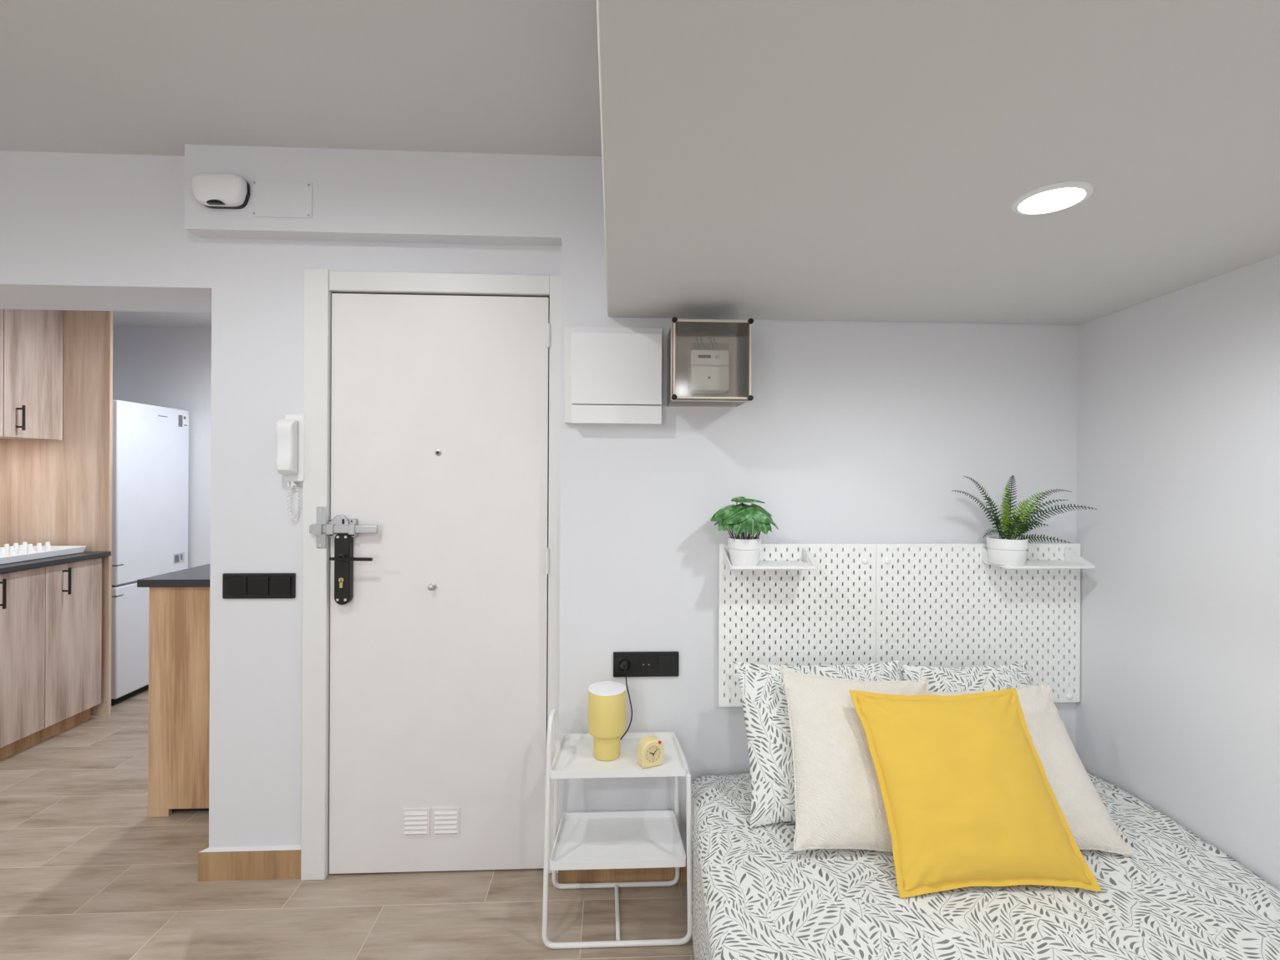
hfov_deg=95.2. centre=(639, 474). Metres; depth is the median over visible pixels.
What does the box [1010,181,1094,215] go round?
recessed light
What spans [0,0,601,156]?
ceiling
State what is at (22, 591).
base cabinet
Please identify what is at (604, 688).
diffuser
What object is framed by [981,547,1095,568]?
shelf
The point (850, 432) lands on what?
wall
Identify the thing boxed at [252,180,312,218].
cover plate
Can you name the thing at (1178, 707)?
wall
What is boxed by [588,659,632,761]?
table lamp
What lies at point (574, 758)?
tray
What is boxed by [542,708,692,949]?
nightstand
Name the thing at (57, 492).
end panel
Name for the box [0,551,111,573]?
countertop
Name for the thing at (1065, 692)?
pegboard
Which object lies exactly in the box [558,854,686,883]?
baseboard
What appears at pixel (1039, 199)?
diffuser
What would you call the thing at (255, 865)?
baseboard
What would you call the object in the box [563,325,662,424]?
box
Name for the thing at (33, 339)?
upper cabinet
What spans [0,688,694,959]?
floor
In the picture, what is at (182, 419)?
print
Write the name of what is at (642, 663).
wall socket
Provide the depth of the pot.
1.92 m
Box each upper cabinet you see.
[0,309,3,436]
[0,309,63,440]
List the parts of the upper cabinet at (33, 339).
handle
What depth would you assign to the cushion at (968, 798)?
1.45 m
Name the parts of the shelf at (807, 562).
shelf plate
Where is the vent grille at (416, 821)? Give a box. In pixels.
[401,807,459,837]
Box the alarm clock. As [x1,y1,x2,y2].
[637,734,664,768]
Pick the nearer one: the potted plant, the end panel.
the potted plant
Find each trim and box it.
[198,845,300,852]
[300,268,561,880]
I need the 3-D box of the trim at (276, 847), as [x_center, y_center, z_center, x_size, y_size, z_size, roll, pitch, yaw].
[-1.340,1.289,2.015,0.346,0.008,0.012,0,0,-3]
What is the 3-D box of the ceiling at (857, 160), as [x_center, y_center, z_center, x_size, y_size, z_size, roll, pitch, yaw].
[1.056,-0.807,-0.250,2.122,0.550,4.605,0,0,-3]
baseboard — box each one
[198,843,300,881]
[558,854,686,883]
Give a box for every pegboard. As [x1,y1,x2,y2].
[718,543,876,706]
[875,543,1080,702]
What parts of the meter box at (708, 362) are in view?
mounting panel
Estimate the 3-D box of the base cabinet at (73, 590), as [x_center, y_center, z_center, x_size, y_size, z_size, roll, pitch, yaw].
[-3.327,0.924,3.147,0.630,0.918,0.332,0,0,-3]
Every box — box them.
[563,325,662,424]
[666,316,753,407]
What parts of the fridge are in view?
freezer door, door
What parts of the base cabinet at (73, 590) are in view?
handle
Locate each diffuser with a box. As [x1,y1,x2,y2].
[588,680,625,695]
[1019,187,1084,211]
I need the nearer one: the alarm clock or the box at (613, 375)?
the alarm clock
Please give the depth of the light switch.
2.01 m
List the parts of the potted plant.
pot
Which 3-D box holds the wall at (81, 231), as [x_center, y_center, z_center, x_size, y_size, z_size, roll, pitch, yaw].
[-1.941,0.147,2.154,3.320,2.487,0.320,0,0,-3]
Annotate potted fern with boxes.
[951,475,1097,565]
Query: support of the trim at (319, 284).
attached to the wall at (81, 231)
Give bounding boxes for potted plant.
[710,496,778,565]
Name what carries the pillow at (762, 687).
on the duvet
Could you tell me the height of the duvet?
0.420 m
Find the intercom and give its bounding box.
[275,414,304,518]
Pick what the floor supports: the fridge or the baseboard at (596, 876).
the fridge
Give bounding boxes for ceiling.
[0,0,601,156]
[112,310,211,327]
[596,0,1279,325]
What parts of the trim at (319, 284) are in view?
strike plate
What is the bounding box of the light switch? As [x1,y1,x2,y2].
[222,573,295,599]
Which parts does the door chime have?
plate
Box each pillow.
[732,660,900,827]
[898,661,1031,691]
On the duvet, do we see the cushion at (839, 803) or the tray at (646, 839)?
the cushion at (839, 803)
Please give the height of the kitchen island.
0.967 m
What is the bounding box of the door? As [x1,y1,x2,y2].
[309,292,550,873]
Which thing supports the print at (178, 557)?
attached to the fridge
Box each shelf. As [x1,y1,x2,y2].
[722,547,816,569]
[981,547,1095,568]
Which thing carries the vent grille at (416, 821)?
attached to the door
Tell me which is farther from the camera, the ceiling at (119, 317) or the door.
the ceiling at (119, 317)
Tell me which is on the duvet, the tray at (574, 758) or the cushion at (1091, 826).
the cushion at (1091, 826)
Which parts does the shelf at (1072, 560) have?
shelf plate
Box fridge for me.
[111,400,188,705]
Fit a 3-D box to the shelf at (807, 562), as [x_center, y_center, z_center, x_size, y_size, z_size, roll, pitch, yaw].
[0.426,0.276,1.933,0.280,0.055,0.134,0,0,-3]
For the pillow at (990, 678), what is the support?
on the duvet
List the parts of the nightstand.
handle, leg frame, rail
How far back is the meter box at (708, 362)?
1.92 m
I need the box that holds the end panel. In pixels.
[0,309,112,716]
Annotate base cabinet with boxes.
[0,566,45,760]
[32,557,101,745]
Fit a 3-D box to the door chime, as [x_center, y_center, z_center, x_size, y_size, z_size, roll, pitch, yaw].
[-1.379,-0.933,1.921,0.165,0.100,0.046,0,0,-3]
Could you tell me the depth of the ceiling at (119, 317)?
3.89 m
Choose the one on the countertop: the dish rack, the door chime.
the dish rack
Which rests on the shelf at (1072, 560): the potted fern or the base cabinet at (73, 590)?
the potted fern
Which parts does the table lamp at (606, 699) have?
lamp shade, cord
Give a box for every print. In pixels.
[174,553,182,562]
[178,415,187,426]
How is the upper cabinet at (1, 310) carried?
attached to the wall
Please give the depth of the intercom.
1.98 m
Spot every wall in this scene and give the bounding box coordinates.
[0,150,561,847]
[112,325,211,568]
[184,144,1077,854]
[1075,254,1279,890]
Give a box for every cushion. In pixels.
[780,666,929,851]
[848,688,1102,898]
[929,683,1134,857]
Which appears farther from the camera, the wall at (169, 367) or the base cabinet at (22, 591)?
the wall at (169, 367)
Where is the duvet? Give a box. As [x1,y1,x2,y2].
[690,772,1279,959]
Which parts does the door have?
lever plate, lever, pull knob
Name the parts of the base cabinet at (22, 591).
handle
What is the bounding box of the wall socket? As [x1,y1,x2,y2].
[613,651,679,677]
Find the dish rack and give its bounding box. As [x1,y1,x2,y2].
[0,541,86,564]
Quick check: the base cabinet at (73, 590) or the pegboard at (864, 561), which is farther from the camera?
the base cabinet at (73, 590)
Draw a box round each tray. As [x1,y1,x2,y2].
[549,731,686,778]
[549,810,685,870]
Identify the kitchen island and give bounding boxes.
[137,563,210,817]
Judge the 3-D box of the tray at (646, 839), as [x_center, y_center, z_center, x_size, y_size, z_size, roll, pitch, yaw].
[-0.070,1.155,1.857,0.406,0.024,0.253,0,0,-3]
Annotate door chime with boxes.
[191,172,250,208]

